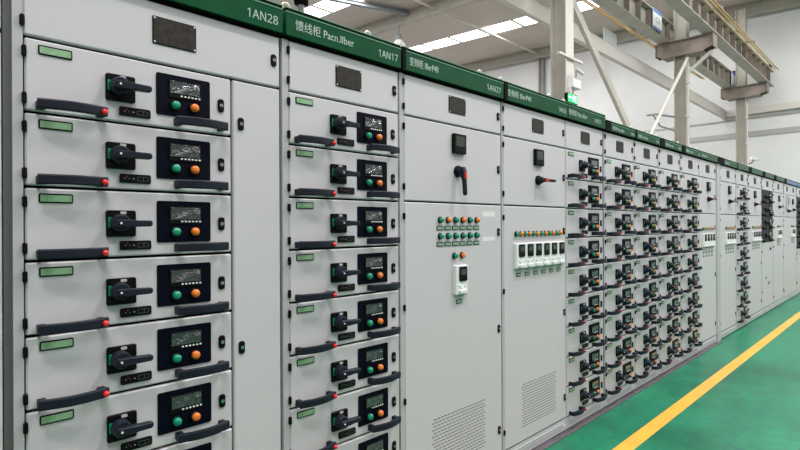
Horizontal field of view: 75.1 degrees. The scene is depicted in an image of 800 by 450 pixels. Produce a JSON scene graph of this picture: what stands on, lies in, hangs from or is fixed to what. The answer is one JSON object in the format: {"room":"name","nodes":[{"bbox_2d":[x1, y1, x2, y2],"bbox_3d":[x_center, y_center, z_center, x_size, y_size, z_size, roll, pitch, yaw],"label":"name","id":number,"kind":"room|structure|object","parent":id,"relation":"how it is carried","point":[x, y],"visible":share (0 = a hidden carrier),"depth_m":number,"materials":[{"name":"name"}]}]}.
{"room":"electrical room","nodes":[
{"label":"electrical room","id":0,"kind":"room"},
{"bbox_2d":[270,0,756,64],"bbox_3d":[-0.176,-7.408,9.051,28.600,1.548,31.000,0,0,-45],"label":"ceiling","id":1,"kind":"structure","parent":0,"point":[486,13],"depth_m":19.89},
{"bbox_2d":[304,0,361,16],"bbox_3d":[3.327,-7.425,12.618,0.900,1.518,30.890,0,0,-45],"label":"window","id":2,"kind":"structure","parent":1,"relation":"attached to","point":[324,7],"depth_m":18.67,"materials":[{"name":"white glass"}]},
{"bbox_2d":[410,0,601,51],"bbox_3d":[7.375,-7.444,16.666,0.850,1.518,30.890,0,0,-45],"label":"window","id":3,"kind":"structure","parent":1,"relation":"attached to","point":[520,22],"depth_m":20.72,"materials":[{"name":"white glass"}]},
{"bbox_2d":[460,0,799,70],"bbox_3d":[9.724,-7.215,18.951,0.260,1.878,30.819,0,0,-45],"label":"rafter","id":4,"kind":"object","parent":1,"relation":"attached to","point":[759,7],"visible":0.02,"depth_m":20.04,"materials":[{"name":"beige metal"}]},
{"bbox_2d":[413,0,537,54],"bbox_3d":[-3.574,-7.394,13.078,27.490,0.070,0.070,0,0,-45],"label":"rod","id":5,"kind":"object","parent":4,"relation":"attached to","point":[420,2],"visible":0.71,"depth_m":19.54,"materials":[{"name":"silver metal"}]},
{"bbox_2d":[479,7,799,182],"bbox_3d":[9.926,-3.417,19.134,0.120,9.506,31.000,0,0,-45],"label":"wall","id":6,"kind":"structure","parent":0,"point":[777,34],"depth_m":18.04,"materials":[{"name":"white paint"}]},
{"bbox_2d":[496,0,726,119],"bbox_3d":[1.777,-3.720,8.455,26.495,0.290,0.100,0,0,-45],"label":"tie beam","id":7,"kind":"structure","parent":6,"relation":"attached to","point":[535,10],"depth_m":11.35,"materials":[{"name":"silver metal"}]},
{"bbox_2d":[603,27,616,46],"bbox_3d":[4.506,-4.018,11.152,0.670,0.280,0.012,0,0,-45],"label":"board","id":8,"kind":"object","parent":7,"relation":"on","point":[609,36],"visible":1,"depth_m":11.12,"materials":[{"name":"white"}]},
{"bbox_2d":[643,111,799,131],"bbox_3d":[9.837,-3.543,19.116,0.029,0.040,30.900,0,0,-45],"label":"trim","id":9,"kind":"structure","parent":6,"relation":"attached to","point":[798,111],"depth_m":17.64,"materials":[{"name":"beige metal"}]},
{"bbox_2d":[672,126,799,142],"bbox_3d":[15.036,-3.043,13.919,0.029,0.170,16.200,0,0,-45],"label":"trim","id":10,"kind":"structure","parent":6,"relation":"attached to","point":[796,128],"depth_m":17.25,"materials":[{"name":"grey metal"}]},
{"bbox_2d":[726,101,799,117],"bbox_3d":[15.922,-3.797,12.938,0.159,0.210,13.555,0,0,-45],"label":"beam","id":11,"kind":"structure","parent":6,"relation":"attached to","point":[796,104],"depth_m":16.82,"materials":[{"name":"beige metal"}]},
{"bbox_2d":[545,293,799,449],"bbox_3d":[5.098,1.361,3.748,28.500,0.003,7.100,0,0,-45],"label":"floor","id":12,"kind":"structure","parent":0,"point":[756,406],"depth_m":3.97,"materials":[{"name":"green paint"}]},
{"bbox_2d":[0,0,3,449],"bbox_3d":[-1.497,0.274,1.262,0.786,2.233,0.681,0,0,-45],"label":"tall cabinet","id":13,"kind":"object","parent":12,"relation":"on","point":[1,217],"visible":1,"depth_m":1.34,"materials":[{"name":"grey metal"}]},
{"bbox_2d":[1,0,12,449],"bbox_3d":[-1.125,0.298,1.459,0.018,2.180,0.288,0,0,-45],"label":"strip","id":14,"kind":"object","parent":12,"relation":"on","point":[6,4],"visible":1,"depth_m":1.36,"materials":[{"name":"grey metal"}]},
{"bbox_2d":[11,0,282,449],"bbox_3d":[-0.920,0.271,1.839,0.808,2.233,0.681,0,0,-45],"label":"tall cabinet","id":15,"kind":"object","parent":12,"relation":"on","point":[145,133],"visible":1,"depth_m":1.58,"materials":[{"name":"grey metal"}]},
{"bbox_2d":[105,73,151,103],"bbox_3d":[-0.796,-0.403,1.528,0.111,0.078,0.062,0,0,-45],"label":"switch","id":16,"kind":"object","parent":15,"relation":"attached to","point":[120,88],"depth_m":1.53,"materials":[{"name":"black plastic"}]},
{"bbox_2d":[105,141,152,169],"bbox_3d":[-0.795,-0.204,1.528,0.111,0.078,0.062,0,0,-45],"label":"switch","id":17,"kind":"object","parent":15,"relation":"attached to","point":[119,155],"depth_m":1.53,"materials":[{"name":"black plastic"}]},
{"bbox_2d":[106,343,152,374],"bbox_3d":[-0.792,0.395,1.528,0.111,0.078,0.062,0,0,-45],"label":"switch","id":18,"kind":"object","parent":15,"relation":"attached to","point":[121,358],"depth_m":1.53,"materials":[{"name":"black plastic"}]},
{"bbox_2d":[106,277,152,305],"bbox_3d":[-0.793,0.195,1.528,0.111,0.078,0.062,0,0,-45],"label":"switch","id":19,"kind":"object","parent":15,"relation":"attached to","point":[120,291],"depth_m":1.53,"materials":[{"name":"black plastic"}]},
{"bbox_2d":[106,210,152,236],"bbox_3d":[-0.794,-0.004,1.528,0.111,0.078,0.062,0,0,-45],"label":"switch","id":20,"kind":"object","parent":15,"relation":"attached to","point":[119,223],"depth_m":1.53,"materials":[{"name":"black plastic"}]},
{"bbox_2d":[107,410,153,442],"bbox_3d":[-0.791,0.594,1.528,0.111,0.078,0.062,0,0,-45],"label":"switch","id":21,"kind":"object","parent":15,"relation":"attached to","point":[123,426],"depth_m":1.53,"materials":[{"name":"black plastic"}]},
{"bbox_2d":[279,2,400,449],"bbox_3d":[-0.415,0.269,2.344,0.610,2.233,0.681,0,0,-45],"label":"tall cabinet","id":22,"kind":"object","parent":12,"relation":"on","point":[340,374],"visible":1,"depth_m":2.10,"materials":[{"name":"grey metal"}]},
{"bbox_2d":[330,164,359,183],"bbox_3d":[-0.220,-0.206,2.103,0.111,0.078,0.062,0,0,-45],"label":"switch","id":23,"kind":"object","parent":22,"relation":"attached to","point":[339,173],"depth_m":2.09,"materials":[{"name":"black plastic"}]},
{"bbox_2d":[330,114,359,135],"bbox_3d":[-0.221,-0.406,2.103,0.111,0.078,0.062,0,0,-45],"label":"switch","id":24,"kind":"object","parent":22,"relation":"attached to","point":[340,124],"depth_m":2.09,"materials":[{"name":"black plastic"}]},
{"bbox_2d":[330,262,360,282],"bbox_3d":[-0.218,0.193,2.103,0.111,0.078,0.062,0,0,-45],"label":"switch","id":25,"kind":"object","parent":22,"relation":"attached to","point":[340,272],"depth_m":2.09,"materials":[{"name":"black plastic"}]},
{"bbox_2d":[330,214,360,232],"bbox_3d":[-0.219,-0.007,2.103,0.111,0.078,0.062,0,0,-45],"label":"switch","id":26,"kind":"object","parent":22,"relation":"attached to","point":[339,223],"depth_m":2.09,"materials":[{"name":"black plastic"}]},
{"bbox_2d":[331,408,360,431],"bbox_3d":[-0.215,0.791,2.103,0.111,0.078,0.062,0,0,-45],"label":"switch","id":27,"kind":"object","parent":22,"relation":"attached to","point":[342,419],"depth_m":2.09,"materials":[{"name":"black plastic"}]},
{"bbox_2d":[331,359,360,381],"bbox_3d":[-0.216,0.592,2.103,0.111,0.078,0.062,0,0,-45],"label":"switch","id":28,"kind":"object","parent":22,"relation":"attached to","point":[342,370],"depth_m":2.09,"materials":[{"name":"black plastic"}]},
{"bbox_2d":[331,311,360,332],"bbox_3d":[-0.217,0.392,2.103,0.111,0.078,0.062,0,0,-45],"label":"switch","id":29,"kind":"object","parent":22,"relation":"attached to","point":[341,321],"depth_m":2.09,"materials":[{"name":"black plastic"}]},
{"bbox_2d":[396,42,503,449],"bbox_3d":[0.090,0.266,2.850,0.812,2.233,0.680,0,0,-45],"label":"tall cabinet","id":30,"kind":"object","parent":12,"relation":"on","point":[449,210],"visible":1,"depth_m":2.61,"materials":[{"name":"grey metal"}]},
{"bbox_2d":[498,77,567,449],"bbox_3d":[0.645,0.264,3.404,0.748,2.233,0.680,0,0,-45],"label":"tall cabinet","id":31,"kind":"object","parent":12,"relation":"on","point":[532,123],"visible":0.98,"depth_m":3.16,"materials":[{"name":"grey metal"}]},
{"bbox_2d":[562,99,606,428],"bbox_3d":[1.118,0.261,3.876,0.584,2.233,0.681,0,0,-45],"label":"tall cabinet","id":32,"kind":"object","parent":12,"relation":"on","point":[584,178],"visible":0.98,"depth_m":3.63,"materials":[{"name":"grey metal"}]},
{"bbox_2d":[579,274,593,285],"bbox_3d":[1.306,0.385,3.625,0.111,0.078,0.062,0,0,-45],"label":"switch","id":33,"kind":"object","parent":32,"relation":"attached to","point":[583,278],"depth_m":3.61,"materials":[{"name":"black plastic"}]},
{"bbox_2d":[579,246,593,256],"bbox_3d":[1.305,0.185,3.625,0.111,0.078,0.062,0,0,-45],"label":"switch","id":34,"kind":"object","parent":32,"relation":"attached to","point":[583,250],"depth_m":3.60,"materials":[{"name":"black plastic"}]},
{"bbox_2d":[579,217,593,228],"bbox_3d":[1.304,-0.014,3.625,0.111,0.078,0.062,0,0,-45],"label":"switch","id":35,"kind":"object","parent":32,"relation":"attached to","point":[583,221],"depth_m":3.60,"materials":[{"name":"black plastic"}]},
{"bbox_2d":[579,189,593,199],"bbox_3d":[1.303,-0.214,3.625,0.111,0.078,0.062,0,0,-45],"label":"switch","id":36,"kind":"object","parent":32,"relation":"attached to","point":[583,193],"depth_m":3.60,"materials":[{"name":"black plastic"}]},
{"bbox_2d":[579,160,593,171],"bbox_3d":[1.302,-0.413,3.625,0.111,0.078,0.062,0,0,-45],"label":"switch","id":37,"kind":"object","parent":32,"relation":"attached to","point":[583,164],"depth_m":3.60,"materials":[{"name":"black plastic"}]},
{"bbox_2d":[580,388,594,400],"bbox_3d":[1.309,1.183,3.625,0.111,0.078,0.062,0,0,-45],"label":"switch","id":38,"kind":"object","parent":32,"relation":"attached to","point":[585,395],"depth_m":3.61,"materials":[{"name":"black plastic"}]},
{"bbox_2d":[580,359,594,371],"bbox_3d":[1.308,0.983,3.625,0.111,0.078,0.062,0,0,-45],"label":"switch","id":39,"kind":"object","parent":32,"relation":"attached to","point":[585,366],"depth_m":3.60,"materials":[{"name":"black plastic"}]},
{"bbox_2d":[580,331,594,343],"bbox_3d":[1.308,0.784,3.625,0.111,0.078,0.062,0,0,-45],"label":"switch","id":40,"kind":"object","parent":32,"relation":"attached to","point":[584,336],"depth_m":3.60,"materials":[{"name":"black plastic"}]},
{"bbox_2d":[580,302,594,314],"bbox_3d":[1.306,0.584,3.625,0.111,0.078,0.062,0,0,-45],"label":"switch","id":41,"kind":"object","parent":32,"relation":"attached to","point":[584,308],"depth_m":3.61,"materials":[{"name":"black plastic"}]},
{"bbox_2d":[602,120,637,406],"bbox_3d":[1.532,0.274,4.290,0.571,2.203,0.681,0,0,-45],"label":"tall cabinet","id":42,"kind":"object","parent":12,"relation":"on","point":[618,271],"visible":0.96,"depth_m":4.04,"materials":[{"name":"grey metal"}]},
{"bbox_2d":[615,243,627,253],"bbox_3d":[1.730,0.183,4.051,0.111,0.078,0.062,0,0,-45],"label":"switch","id":43,"kind":"object","parent":42,"relation":"attached to","point":[619,248],"depth_m":4.03,"materials":[{"name":"black plastic"}]},
{"bbox_2d":[615,218,627,227],"bbox_3d":[1.729,-0.016,4.051,0.111,0.078,0.062,0,0,-45],"label":"switch","id":44,"kind":"object","parent":42,"relation":"attached to","point":[619,222],"depth_m":4.03,"materials":[{"name":"black plastic"}]},
{"bbox_2d":[615,192,627,202],"bbox_3d":[1.728,-0.216,4.051,0.111,0.078,0.062,0,0,-45],"label":"switch","id":45,"kind":"object","parent":42,"relation":"attached to","point":[619,197],"depth_m":4.03,"materials":[{"name":"black plastic"}]},
{"bbox_2d":[615,167,627,176],"bbox_3d":[1.727,-0.415,4.051,0.111,0.078,0.062,0,0,-45],"label":"switch","id":46,"kind":"object","parent":42,"relation":"attached to","point":[619,171],"depth_m":4.03,"materials":[{"name":"black plastic"}]},
{"bbox_2d":[615,294,628,304],"bbox_3d":[1.732,0.582,4.051,0.111,0.078,0.062,0,0,-45],"label":"switch","id":47,"kind":"object","parent":42,"relation":"attached to","point":[619,299],"depth_m":4.03,"materials":[{"name":"black plastic"}]},
{"bbox_2d":[615,269,628,278],"bbox_3d":[1.731,0.383,4.051,0.111,0.078,0.062,0,0,-45],"label":"switch","id":48,"kind":"object","parent":42,"relation":"attached to","point":[619,274],"depth_m":4.03,"materials":[{"name":"black plastic"}]},
{"bbox_2d":[616,370,628,381],"bbox_3d":[1.735,1.181,4.051,0.111,0.078,0.062,0,0,-45],"label":"switch","id":49,"kind":"object","parent":42,"relation":"attached to","point":[620,377],"depth_m":4.03,"materials":[{"name":"black plastic"}]},
{"bbox_2d":[616,345,628,356],"bbox_3d":[1.734,0.981,4.051,0.111,0.078,0.062,0,0,-45],"label":"switch","id":50,"kind":"object","parent":42,"relation":"attached to","point":[620,351],"depth_m":4.03,"materials":[{"name":"black plastic"}]},
{"bbox_2d":[616,320,628,330],"bbox_3d":[1.733,0.782,4.051,0.111,0.078,0.062,0,0,-45],"label":"switch","id":51,"kind":"object","parent":42,"relation":"attached to","point":[619,323],"depth_m":4.03,"materials":[{"name":"black plastic"}]},
{"bbox_2d":[531,341,723,449],"bbox_3d":[-1.529,1.388,0.821,14.990,0.004,0.068,0,0,-45],"label":"trim","id":52,"kind":"structure","parent":12,"relation":"on","point":[575,427],"depth_m":3.99,"materials":[{"name":"grey metal"}]},
{"bbox_2d":[630,126,662,388],"bbox_3d":[1.935,0.272,4.694,0.570,2.203,0.681,0,0,-45],"label":"tall cabinet","id":53,"kind":"object","parent":12,"relation":"on","point":[647,343],"visible":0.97,"depth_m":4.44,"materials":[{"name":"grey metal"}]},
{"bbox_2d":[643,172,653,180],"bbox_3d":[2.131,-0.417,4.455,0.111,0.078,0.062,0,0,-45],"label":"switch","id":54,"kind":"object","parent":53,"relation":"attached to","point":[646,175],"depth_m":4.43,"materials":[{"name":"black plastic"}]},
{"bbox_2d":[643,334,654,343],"bbox_3d":[2.138,0.979,4.455,0.111,0.078,0.062,0,0,-45],"label":"switch","id":55,"kind":"object","parent":53,"relation":"attached to","point":[646,337],"depth_m":4.44,"materials":[{"name":"black plastic"}]},
{"bbox_2d":[643,311,654,320],"bbox_3d":[2.137,0.780,4.455,0.111,0.078,0.062,0,0,-45],"label":"switch","id":56,"kind":"object","parent":53,"relation":"attached to","point":[646,314],"depth_m":4.43,"materials":[{"name":"black plastic"}]},
{"bbox_2d":[643,288,654,297],"bbox_3d":[2.136,0.580,4.455,0.111,0.078,0.062,0,0,-45],"label":"switch","id":57,"kind":"object","parent":53,"relation":"attached to","point":[646,291],"depth_m":4.43,"materials":[{"name":"black plastic"}]},
{"bbox_2d":[643,265,654,273],"bbox_3d":[2.135,0.381,4.455,0.111,0.078,0.062,0,0,-45],"label":"switch","id":58,"kind":"object","parent":53,"relation":"attached to","point":[646,268],"depth_m":4.43,"materials":[{"name":"black plastic"}]},
{"bbox_2d":[643,242,654,250],"bbox_3d":[2.134,0.181,4.455,0.111,0.078,0.062,0,0,-45],"label":"switch","id":59,"kind":"object","parent":53,"relation":"attached to","point":[646,246],"depth_m":4.43,"materials":[{"name":"black plastic"}]},
{"bbox_2d":[643,218,654,226],"bbox_3d":[2.133,-0.018,4.455,0.111,0.078,0.062,0,0,-45],"label":"switch","id":60,"kind":"object","parent":53,"relation":"attached to","point":[646,222],"depth_m":4.43,"materials":[{"name":"black plastic"}]},
{"bbox_2d":[643,195,654,203],"bbox_3d":[2.132,-0.217,4.455,0.111,0.078,0.062,0,0,-45],"label":"switch","id":61,"kind":"object","parent":53,"relation":"attached to","point":[646,199],"depth_m":4.43,"materials":[{"name":"black plastic"}]},
{"bbox_2d":[644,357,654,367],"bbox_3d":[2.139,1.179,4.455,0.111,0.078,0.062,0,0,-45],"label":"switch","id":62,"kind":"object","parent":53,"relation":"attached to","point":[647,362],"depth_m":4.43,"materials":[{"name":"black plastic"}]},
{"bbox_2d":[655,134,683,374],"bbox_3d":[2.354,0.270,5.112,0.593,2.203,0.681,0,0,-45],"label":"tall cabinet","id":63,"kind":"object","parent":12,"relation":"on","point":[669,332],"visible":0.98,"depth_m":4.87,"materials":[{"name":"grey metal"}]},
{"bbox_2d":[666,176,676,184],"bbox_3d":[2.548,-0.419,4.872,0.111,0.078,0.062,0,0,-45],"label":"switch","id":64,"kind":"object","parent":63,"relation":"attached to","point":[669,179],"depth_m":4.85,"materials":[{"name":"black plastic"}]},
{"bbox_2d":[667,261,676,269],"bbox_3d":[2.552,0.379,4.872,0.111,0.078,0.062,0,0,-45],"label":"switch","id":65,"kind":"object","parent":63,"relation":"attached to","point":[670,265],"depth_m":4.85,"materials":[{"name":"black plastic"}]},
{"bbox_2d":[667,240,676,247],"bbox_3d":[2.551,0.179,4.872,0.111,0.078,0.062,0,0,-45],"label":"switch","id":66,"kind":"object","parent":63,"relation":"attached to","point":[669,242],"depth_m":4.85,"materials":[{"name":"black plastic"}]},
{"bbox_2d":[667,219,676,226],"bbox_3d":[2.550,-0.020,4.872,0.111,0.078,0.062,0,0,-45],"label":"switch","id":67,"kind":"object","parent":63,"relation":"attached to","point":[670,222],"depth_m":4.85,"materials":[{"name":"black plastic"}]},
{"bbox_2d":[667,197,676,205],"bbox_3d":[2.549,-0.220,4.872,0.111,0.078,0.062,0,0,-45],"label":"switch","id":68,"kind":"object","parent":63,"relation":"attached to","point":[670,201],"depth_m":4.85,"materials":[{"name":"black plastic"}]},
{"bbox_2d":[667,346,677,354],"bbox_3d":[2.555,1.177,4.872,0.111,0.078,0.062,0,0,-45],"label":"switch","id":69,"kind":"object","parent":63,"relation":"attached to","point":[670,350],"depth_m":4.85,"materials":[{"name":"black plastic"}]},
{"bbox_2d":[667,325,677,333],"bbox_3d":[2.554,0.978,4.872,0.111,0.078,0.062,0,0,-45],"label":"switch","id":70,"kind":"object","parent":63,"relation":"attached to","point":[670,329],"depth_m":4.85,"materials":[{"name":"black plastic"}]},
{"bbox_2d":[667,303,677,311],"bbox_3d":[2.554,0.778,4.872,0.111,0.078,0.062,0,0,-45],"label":"switch","id":71,"kind":"object","parent":63,"relation":"attached to","point":[670,307],"depth_m":4.85,"materials":[{"name":"black plastic"}]},
{"bbox_2d":[667,282,677,290],"bbox_3d":[2.553,0.579,4.872,0.111,0.078,0.062,0,0,-45],"label":"switch","id":72,"kind":"object","parent":63,"relation":"attached to","point":[670,286],"depth_m":4.85,"materials":[{"name":"black plastic"}]},
{"bbox_2d":[677,141,702,361],"bbox_3d":[2.790,0.268,5.548,0.620,2.203,0.681,0,0,-45],"label":"tall cabinet","id":73,"kind":"object","parent":12,"relation":"on","point":[690,342],"visible":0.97,"depth_m":5.29,"materials":[{"name":"grey metal"}]},
{"bbox_2d":[687,219,696,226],"bbox_3d":[2.984,-0.022,5.306,0.111,0.078,0.062,0,0,-45],"label":"switch","id":74,"kind":"object","parent":73,"relation":"attached to","point":[690,222],"depth_m":5.28,"materials":[{"name":"black plastic"}]},
{"bbox_2d":[687,199,696,206],"bbox_3d":[2.983,-0.222,5.306,0.111,0.078,0.062,0,0,-45],"label":"switch","id":75,"kind":"object","parent":73,"relation":"attached to","point":[689,201],"depth_m":5.28,"materials":[{"name":"black plastic"}]},
{"bbox_2d":[687,180,696,187],"bbox_3d":[2.982,-0.421,5.306,0.111,0.078,0.062,0,0,-45],"label":"switch","id":76,"kind":"object","parent":73,"relation":"attached to","point":[690,183],"depth_m":5.28,"materials":[{"name":"black plastic"}]},
{"bbox_2d":[688,297,696,304],"bbox_3d":[2.988,0.776,5.306,0.111,0.078,0.062,0,0,-45],"label":"switch","id":77,"kind":"object","parent":73,"relation":"attached to","point":[690,301],"depth_m":5.28,"materials":[{"name":"black plastic"}]},
{"bbox_2d":[688,277,696,285],"bbox_3d":[2.987,0.576,5.306,0.111,0.078,0.062,0,0,-45],"label":"switch","id":78,"kind":"object","parent":73,"relation":"attached to","point":[690,281],"depth_m":5.28,"materials":[{"name":"black plastic"}]},
{"bbox_2d":[688,258,696,265],"bbox_3d":[2.986,0.377,5.306,0.111,0.078,0.062,0,0,-45],"label":"switch","id":79,"kind":"object","parent":73,"relation":"attached to","point":[690,261],"depth_m":5.28,"materials":[{"name":"black plastic"}]},
{"bbox_2d":[688,238,696,245],"bbox_3d":[2.985,0.177,5.306,0.111,0.078,0.062,0,0,-45],"label":"switch","id":80,"kind":"object","parent":73,"relation":"attached to","point":[690,242],"depth_m":5.28,"materials":[{"name":"black plastic"}]},
{"bbox_2d":[688,336,697,343],"bbox_3d":[2.989,1.175,5.306,0.111,0.078,0.062,0,0,-45],"label":"switch","id":81,"kind":"object","parent":73,"relation":"attached to","point":[691,340],"depth_m":5.28,"materials":[{"name":"black plastic"}]},
{"bbox_2d":[688,316,697,324],"bbox_3d":[2.989,0.975,5.306,0.111,0.078,0.062,0,0,-45],"label":"switch","id":82,"kind":"object","parent":73,"relation":"attached to","point":[690,320],"depth_m":5.28,"materials":[{"name":"black plastic"}]},
{"bbox_2d":[612,311,799,449],"bbox_3d":[3.507,1.365,5.324,28.480,0.002,0.094,0,0,-45],"label":"floor marking","id":83,"kind":"object","parent":12,"relation":"on","point":[632,442],"depth_m":4.17,"materials":[{"name":"yellow paint"}]},
{"bbox_2d":[696,148,717,350],"bbox_3d":[3.240,0.266,6.000,0.650,2.203,0.680,0,0,-45],"label":"tall cabinet","id":84,"kind":"object","parent":12,"relation":"on","point":[707,161],"visible":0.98,"depth_m":5.78,"materials":[{"name":"grey metal"}]},
{"bbox_2d":[713,154,736,341],"bbox_3d":[3.792,0.264,6.551,0.905,2.203,0.680,0,0,-45],"label":"tall cabinet","id":85,"kind":"object","parent":12,"relation":"on","point":[726,242],"visible":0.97,"depth_m":6.32,"materials":[{"name":"grey metal"}]},
{"bbox_2d":[733,160,750,329],"bbox_3d":[4.344,0.261,7.102,0.654,2.203,0.681,0,0,-45],"label":"tall cabinet","id":86,"kind":"object","parent":12,"relation":"on","point":[741,179],"visible":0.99,"depth_m":6.84,"materials":[{"name":"grey metal"}]},
{"bbox_2d":[745,164,762,322],"bbox_3d":[4.885,0.259,7.644,0.853,2.203,0.680,0,0,-45],"label":"tall cabinet","id":87,"kind":"object","parent":12,"relation":"on","point":[753,186],"visible":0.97,"depth_m":7.41,"materials":[{"name":"grey metal"}]},
{"bbox_2d":[759,169,774,314],"bbox_3d":[5.494,0.256,8.252,0.848,2.203,0.681,0,0,-45],"label":"tall cabinet","id":88,"kind":"object","parent":12,"relation":"on","point":[766,189],"visible":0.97,"depth_m":8.00,"materials":[{"name":"grey metal"}]},
{"bbox_2d":[772,175,784,307],"bbox_3d":[6.117,0.253,8.877,0.897,2.203,0.680,0,0,-45],"label":"tall cabinet","id":89,"kind":"object","parent":12,"relation":"on","point":[778,285],"visible":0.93,"depth_m":8.64,"materials":[{"name":"grey metal"}]},
{"bbox_2d":[781,176,797,301],"bbox_3d":[6.909,0.249,9.669,1.317,2.203,0.680,0,0,-45],"label":"tall cabinet","id":90,"kind":"object","parent":12,"relation":"on","point":[789,186],"visible":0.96,"depth_m":9.41,"materials":[{"name":"grey metal"}]},
{"bbox_2d":[794,180,799,294],"bbox_3d":[7.671,0.245,10.429,0.805,2.203,0.681,0,0,-45],"label":"tall cabinet","id":91,"kind":"object","parent":12,"relation":"on","point":[797,196],"visible":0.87,"depth_m":10.05,"materials":[{"name":"grey metal"}]},
{"bbox_3d":[-0.135,1.445,9.051,28.600,0.117,31.000,0,0,-45],"label":"floor","id":92,"kind":"structure","parent":0,"visible":0},
{"bbox_2d":[294,0,307,11],"bbox_3d":[-3.126,-3.156,16.546,0.460,9.107,0.460,0,0,-45],"label":"post","id":93,"kind":"object","parent":92,"relation":"on","point":[300,4],"visible":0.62,"depth_m":16.45,"materials":[{"name":"grey metal"}]},
{"bbox_2d":[538,58,545,94],"bbox_3d":[6.191,-2.997,22.645,0.199,8.702,0.250,0,0,-45],"label":"post","id":94,"kind":"object","parent":92,"relation":"on","point":[541,62],"visible":0.14,"depth_m":22.67,"materials":[{"name":"grey metal"}]},
{"bbox_2d":[550,0,573,100],"bbox_3d":[2.649,-2.740,8.248,0.410,8.222,1.260,0,0,-45],"label":"steel column","id":95,"kind":"structure","parent":92,"relation":"on","point":[561,11],"depth_m":8.30,"materials":[{"name":"grey metal"}]},
{"bbox_2d":[557,51,582,63],"bbox_3d":[2.677,-2.627,8.172,0.760,0.035,0.044,0,0,-45],"label":"conduit arm","id":96,"kind":"object","parent":95,"relation":"attached to","point":[565,55],"visible":1,"depth_m":8.13,"materials":[{"name":"silver metal"}]},
{"bbox_2d":[564,87,577,104],"bbox_3d":[2.663,-2.022,8.125,0.330,0.255,0.094,0,0,-45],"label":"exit sign","id":97,"kind":"object","parent":95,"relation":"attached to","point":[569,97],"visible":0.99,"depth_m":8.09,"materials":[{"name":"green plastic"}]},
{"bbox_2d":[568,67,583,90],"bbox_3d":[2.774,-2.299,8.180,0.273,0.298,0.169,0,0,-45],"label":"junction box","id":98,"kind":"object","parent":95,"relation":"attached to","point":[574,83],"visible":1,"depth_m":8.14,"materials":[{"name":"white plastic"}]},
{"bbox_2d":[573,0,630,126],"bbox_3d":[3.712,-2.735,9.385,2.972,2.358,0.066,0,0,-45],"label":"diagonal brace","id":99,"kind":"object","parent":95,"relation":"attached to","point":[578,16],"visible":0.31,"depth_m":9.23,"materials":[{"name":"beige metal"}]},
{"bbox_2d":[593,0,734,87],"bbox_3d":[1.936,-4.747,8.153,26.300,0.720,0.260,0,0,-45],"label":"beam","id":100,"kind":"structure","parent":95,"relation":"on","point":[638,14],"depth_m":12.03,"materials":[{"name":"beige metal"}]},
{"bbox_2d":[581,0,703,78],"bbox_3d":[1.174,-4.690,7.854,24.800,0.086,0.576,0,0,-45],"label":"rods","id":101,"kind":"object","parent":100,"relation":"attached to","point":[587,2],"visible":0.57,"depth_m":12.20,"materials":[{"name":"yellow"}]},
{"bbox_2d":[653,7,661,33],"bbox_3d":[5.882,-4.675,11.886,0.560,0.460,0.014,0,0,-45],"label":"sign","id":102,"kind":"object","parent":100,"relation":"hanging from","point":[657,16],"visible":1,"depth_m":11.88,"materials":[{"name":"white"}]},
{"bbox_2d":[731,71,735,86],"bbox_3d":[10.740,-4.678,16.744,0.500,0.460,0.014,0,0,-45],"label":"sign","id":103,"kind":"object","parent":100,"relation":"attached to","point":[733,84],"visible":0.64,"depth_m":16.71,"materials":[{"name":"white"}]},
{"bbox_2d":[663,0,773,87],"bbox_3d":[2.615,-4.750,7.474,26.300,0.720,0.260,0,0,-45],"label":"beam","id":104,"kind":"structure","parent":95,"relation":"on","point":[695,12],"depth_m":12.77,"materials":[{"name":"beige metal"}]},
{"bbox_2d":[702,0,778,70],"bbox_3d":[2.507,-4.776,7.087,25.600,0.106,0.336,0,0,-45],"label":"rods","id":105,"kind":"object","parent":104,"relation":"attached to","point":[704,1],"visible":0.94,"depth_m":12.86,"materials":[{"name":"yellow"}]},
{"bbox_2d":[655,11,717,146],"bbox_3d":[6.827,-2.760,12.426,0.415,8.222,1.260,0,0,-45],"label":"steel column","id":106,"kind":"structure","parent":92,"relation":"on","point":[683,46],"depth_m":12.45,"materials":[{"name":"beige metal"}]},
{"bbox_2d":[355,0,484,35],"bbox_3d":[4.916,-7.192,14.142,0.260,1.878,30.819,0,0,-45],"label":"rafter","id":107,"kind":"object","parent":106,"relation":"on","point":[420,13],"visible":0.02,"depth_m":18.46,"materials":[{"name":"beige metal"}]},
{"bbox_2d":[327,0,409,15],"bbox_3d":[-2.334,-7.606,17.430,5.796,0.241,0.140,0,0,-24],"label":"brace","id":108,"kind":"object","parent":107,"relation":"attached to","point":[349,2],"visible":1,"depth_m":18.05,"materials":[{"name":"grey metal"}]},
{"bbox_2d":[394,26,404,46],"bbox_3d":[-0.046,-6.818,19.106,0.500,1.022,0.500,0,0,-45],"label":"lamp","id":109,"kind":"object","parent":107,"relation":"hanging from","point":[398,37],"visible":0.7,"depth_m":18.98,"materials":[{"name":"white plastic"}]},
{"bbox_2d":[646,113,674,130],"bbox_3d":[6.177,-2.449,12.342,0.870,0.405,0.095,0,0,-22],"label":"bracket","id":110,"kind":"object","parent":106,"relation":"attached to","point":[653,114],"visible":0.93,"depth_m":12.36,"materials":[{"name":"grey metal"}]},
{"bbox_2d":[649,57,688,134],"bbox_3d":[5.819,-2.704,11.266,2.812,2.463,0.066,0,0,-45],"label":"diagonal brace","id":111,"kind":"object","parent":106,"relation":"attached to","point":[687,58],"visible":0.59,"depth_m":11.26,"materials":[{"name":"silver metal"}]},
{"bbox_2d":[720,8,768,165],"bbox_3d":[11.013,-2.780,16.612,0.415,8.222,1.260,0,0,-45],"label":"steel column","id":112,"kind":"structure","parent":92,"relation":"on","point":[741,92],"depth_m":16.64,"materials":[{"name":"grey metal"}]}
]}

